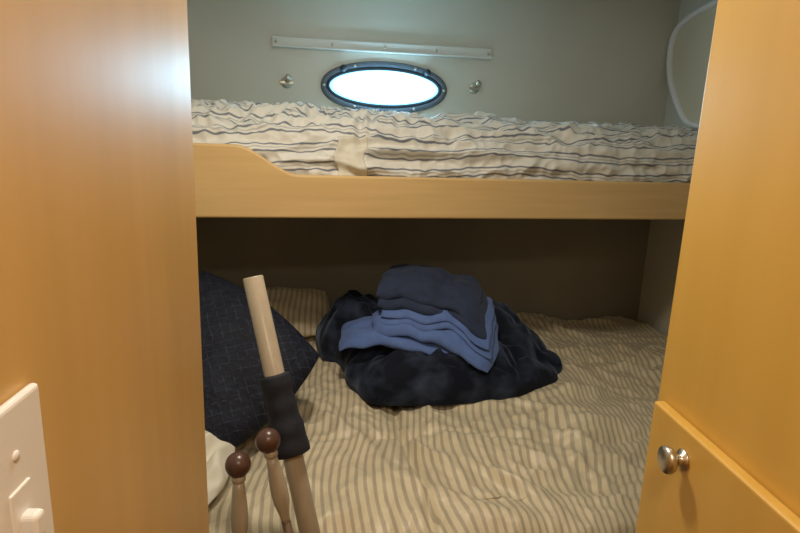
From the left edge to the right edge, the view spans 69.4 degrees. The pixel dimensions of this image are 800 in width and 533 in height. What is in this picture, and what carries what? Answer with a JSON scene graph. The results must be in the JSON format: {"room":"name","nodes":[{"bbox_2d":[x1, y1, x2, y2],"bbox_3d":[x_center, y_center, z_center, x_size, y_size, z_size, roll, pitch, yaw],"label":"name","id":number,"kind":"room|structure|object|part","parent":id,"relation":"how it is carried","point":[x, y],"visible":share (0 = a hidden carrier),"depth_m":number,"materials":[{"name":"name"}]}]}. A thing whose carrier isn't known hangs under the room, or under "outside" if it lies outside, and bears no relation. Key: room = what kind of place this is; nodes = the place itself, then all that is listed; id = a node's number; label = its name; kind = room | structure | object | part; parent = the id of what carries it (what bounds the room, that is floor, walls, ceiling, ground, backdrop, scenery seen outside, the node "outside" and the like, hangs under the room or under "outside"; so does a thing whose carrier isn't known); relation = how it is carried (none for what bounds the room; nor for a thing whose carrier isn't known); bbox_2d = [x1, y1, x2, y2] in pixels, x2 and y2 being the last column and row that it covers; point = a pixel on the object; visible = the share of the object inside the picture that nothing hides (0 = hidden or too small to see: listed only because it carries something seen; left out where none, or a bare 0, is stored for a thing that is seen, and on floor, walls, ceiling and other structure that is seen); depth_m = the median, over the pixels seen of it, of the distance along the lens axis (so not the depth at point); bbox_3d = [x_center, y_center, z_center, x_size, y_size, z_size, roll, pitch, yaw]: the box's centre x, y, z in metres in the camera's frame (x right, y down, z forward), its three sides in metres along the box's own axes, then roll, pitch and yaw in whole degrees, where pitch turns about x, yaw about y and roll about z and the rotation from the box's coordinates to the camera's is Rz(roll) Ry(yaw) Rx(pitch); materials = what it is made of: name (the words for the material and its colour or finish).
{"room":"boat cabin","nodes":[
{"label":"boat cabin","id":0,"kind":"room"},
{"bbox_2d":[0,0,208,532],"bbox_3d":[-0.226,0.437,-0.039,0.040,2.050,1.762,1,13,-5],"label":"wall","id":1,"kind":"structure","parent":0,"point":[100,304],"depth_m":0.47,"materials":[{"name":"brown wood"}]},
{"bbox_2d":[0,383,53,532],"bbox_3d":[-0.223,0.138,0.341,0.018,0.118,0.071,1,13,-5],"label":"light switch","id":2,"kind":"object","parent":1,"relation":"attached to","point":[25,499],"visible":1,"depth_m":0.34,"materials":[{"name":"white plastic"}]},
{"bbox_2d":[187,0,680,320],"bbox_3d":[0.035,-0.150,2.546,2.500,2.050,0.038,0,13,-8],"label":"wall","id":3,"kind":"structure","parent":0,"point":[581,61],"depth_m":2.46,"materials":[{"name":"paint"}]},
{"bbox_2d":[280,74,292,87],"bbox_3d":[-0.451,-0.736,2.292,0.052,0.052,0.050,0,13,-8],"label":"coat hook","id":4,"kind":"object","parent":3,"relation":"attached to","point":[286,82],"visible":1,"depth_m":2.31,"materials":[{"name":"silver metal"}]},
{"bbox_3d":[-0.454,-0.737,2.313,0.044,0.044,0.008,0,13,-8],"label":"plate","id":5,"kind":"part","parent":4,"relation":"part of","materials":[{"name":"silver metal"}]},
{"bbox_2d":[272,36,491,58],"bbox_3d":[-0.061,-0.881,2.329,0.890,0.040,0.023,0,13,-8],"label":"track","id":6,"kind":"object","parent":3,"relation":"attached to","point":[277,41],"visible":1,"depth_m":2.32,"materials":[{"name":"white metal"}]},
{"bbox_2d":[321,61,446,112],"bbox_3d":[-0.060,-0.729,2.354,0.520,0.206,0.105,0,13,-8],"label":"window","id":7,"kind":"structure","parent":3,"relation":"in","point":[365,64],"depth_m":2.33,"materials":[{"name":"grey"}]},
{"bbox_2d":[340,64,346,71],"bbox_3d":[-0.226,-0.793,2.310,0.028,0.028,0.034,0,13,-8],"label":"dog latch","id":8,"kind":"object","parent":7,"relation":"attached to","point":[343,67],"visible":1,"depth_m":2.30,"materials":[{"name":"silver metal"}]},
{"bbox_3d":[-0.059,-0.726,2.341,0.452,0.138,0.079,0,13,-8],"label":"glass","id":9,"kind":"part","parent":7,"relation":"part of","materials":[{"name":"glass"}]},
{"bbox_2d":[327,67,440,107],"bbox_3d":[-0.064,-0.735,2.379,0.474,0.160,0.033,0,13,-8],"label":"gasket","id":10,"kind":"object","parent":7,"relation":"attached to","point":[436,83],"visible":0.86,"depth_m":2.36,"materials":[{"name":"grey"}]},
{"bbox_2d":[423,69,430,76],"bbox_3d":[0.111,-0.791,2.359,0.028,0.028,0.034,0,13,-8],"label":"dog latch","id":11,"kind":"object","parent":7,"relation":"attached to","point":[427,72],"visible":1,"depth_m":2.35,"materials":[{"name":"silver metal"}]},
{"bbox_2d":[468,80,481,93],"bbox_3d":[0.313,-0.747,2.400,0.052,0.052,0.050,0,13,-8],"label":"coat hook","id":12,"kind":"object","parent":3,"relation":"attached to","point":[473,88],"visible":1,"depth_m":2.41,"materials":[{"name":"silver metal"}]},
{"bbox_3d":[0.310,-0.748,2.421,0.044,0.044,0.008,0,13,-8],"label":"plate","id":13,"kind":"part","parent":12,"relation":"part of","materials":[{"name":"silver metal"}]},
{"bbox_3d":[0.104,-0.240,2.129,2.190,0.018,0.872,1,13,-5],"label":"platform","id":14,"kind":"object","parent":3,"relation":"attached to","visible":0},
{"bbox_2d":[193,143,689,219],"bbox_3d":[0.130,-0.258,1.825,2.210,0.212,0.029,-1,13,-13],"label":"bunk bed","id":15,"kind":"object","parent":14,"relation":"attached to","point":[231,180],"visible":0.59,"depth_m":1.80,"materials":[{"name":"brown wood"}]},
{"bbox_3d":[0.106,-0.333,2.125,2.160,0.160,0.806,1,13,-5],"label":"mattress","id":16,"kind":"object","parent":14,"relation":"on","visible":0},
{"bbox_2d":[191,99,698,182],"bbox_3d":[0.122,-0.396,1.977,2.214,0.303,0.371,-1,13,-13],"label":"comforter","id":17,"kind":"object","parent":16,"relation":"on","point":[300,138],"visible":0.66,"depth_m":1.85,"materials":[{"name":"beige fabric"}]},
{"bbox_2d":[208,312,667,532],"bbox_3d":[0.111,0.436,1.894,2.160,0.170,1.585,1,13,-5],"label":"comforter","id":18,"kind":"object","parent":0,"point":[569,454],"depth_m":1.50,"materials":[{"name":"beige fabric"}]},
{"bbox_2d":[637,0,710,334],"bbox_3d":[1.249,0.063,1.823,0.040,2.050,1.885,1,13,-5],"label":"wall","id":19,"kind":"structure","parent":0,"point":[665,236],"depth_m":2.56,"materials":[{"name":"paint"}]},
{"bbox_2d":[666,0,717,128],"bbox_3d":[1.188,-0.783,2.262,0.035,0.495,0.528,1,13,-5],"label":"mirror","id":20,"kind":"object","parent":19,"relation":"attached to","point":[689,44],"visible":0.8,"depth_m":2.35,"materials":[{"name":"beige plastic"}]},
{"bbox_2d":[658,0,799,517],"bbox_3d":[0.470,0.450,0.020,0.040,2.050,1.760,1,13,-5],"label":"wall","id":21,"kind":"structure","parent":0,"point":[731,366],"depth_m":0.67,"materials":[{"name":"brown wood"}]},
{"bbox_2d":[635,401,799,532],"bbox_3d":[0.361,0.702,0.718,0.047,0.938,0.458,1,13,-5],"label":"door","id":22,"kind":"structure","parent":21,"relation":"attached to","point":[690,485],"depth_m":0.73,"materials":[{"name":"brown wood"}]},
{"bbox_3d":[0.357,0.254,0.758,0.030,0.037,0.037,1,13,-5],"label":"knob","id":23,"kind":"part","parent":22,"relation":"part of","materials":[{"name":"silver metal"}]},
{"bbox_3d":[0.161,1.264,1.133,2.400,0.060,3.800,1,13,-5],"label":"floor","id":24,"kind":"structure","parent":0,"visible":0},
{"bbox_2d":[225,451,250,532],"bbox_3d":[-0.283,0.776,1.056,0.045,0.895,0.166,-2,14,-17],"label":"stick","id":25,"kind":"object","parent":24,"relation":"on","point":[237,464],"visible":1,"depth_m":1.01,"materials":[{"name":"brown wood"}]},
{"bbox_2d":[255,428,293,532],"bbox_3d":[-0.150,0.757,1.085,0.273,0.931,0.045,8,14,25],"label":"stick","id":26,"kind":"object","parent":24,"relation":"on","point":[267,440],"visible":1,"depth_m":1.03,"materials":[{"name":"brown wood"}]},
{"bbox_3d":[-0.133,0.845,1.088,0.216,0.760,0.017,9,15,27],"label":"rod","id":27,"kind":"part","parent":26,"relation":"part of","materials":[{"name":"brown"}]},
{"bbox_2d":[243,275,320,532],"bbox_3d":[-0.148,0.626,1.113,0.455,1.182,0.072,13,17,39],"label":"support pole","id":28,"kind":"object","parent":24,"relation":"on","point":[284,416],"visible":0.88,"depth_m":1.10,"materials":[{"name":"brown wood"}]},
{"bbox_3d":[0.092,0.810,2.045,2.190,0.410,1.510,1,13,-5],"label":"bed base","id":29,"kind":"object","parent":24,"relation":"on","visible":0},
{"bbox_2d":[205,430,234,504],"bbox_3d":[-0.604,0.444,1.281,0.439,0.171,0.327,5,13,12],"label":"sheet","id":30,"kind":"object","parent":29,"relation":"on","point":[218,451],"visible":0.14,"depth_m":1.28,"materials":[{"name":"beige fabric"}]},
{"bbox_2d":[198,271,319,447],"bbox_3d":[-0.549,0.247,1.591,0.559,0.366,0.432,10,15,32],"label":"quilted pillow","id":31,"kind":"object","parent":29,"relation":"on","point":[235,411],"visible":0.41,"depth_m":1.51,"materials":[{"name":"fabric"}]},
{"bbox_2d":[244,287,329,336],"bbox_3d":[-0.500,0.182,2.289,0.442,0.160,0.270,0,13,-10],"label":"striped pillow","id":32,"kind":"object","parent":29,"relation":"on","point":[303,308],"visible":0.32,"depth_m":2.27,"materials":[{"name":"beige fabric"}]},
{"bbox_2d":[315,290,561,405],"bbox_3d":[0.134,0.239,2.026,0.878,0.233,0.622,1,13,-5],"label":"blanket","id":33,"kind":"object","parent":29,"relation":"on","point":[379,374],"visible":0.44,"depth_m":1.81,"materials":[{"name":"black fabric"}]},
{"bbox_2d":[339,297,498,372],"bbox_3d":[0.063,0.215,1.927,0.529,0.257,0.313,4,13,7],"label":"blanket","id":34,"kind":"object","parent":33,"relation":"on","point":[403,329],"visible":0.52,"depth_m":1.80,"materials":[{"name":"blue fabric"}]},
{"bbox_2d":[376,264,487,339],"bbox_3d":[0.113,0.103,1.931,0.360,0.180,0.287,4,13,7],"label":"blanket","id":35,"kind":"object","parent":34,"relation":"on","point":[426,290],"visible":0.99,"depth_m":1.85,"materials":[{"name":"blue fabric"}]}
]}

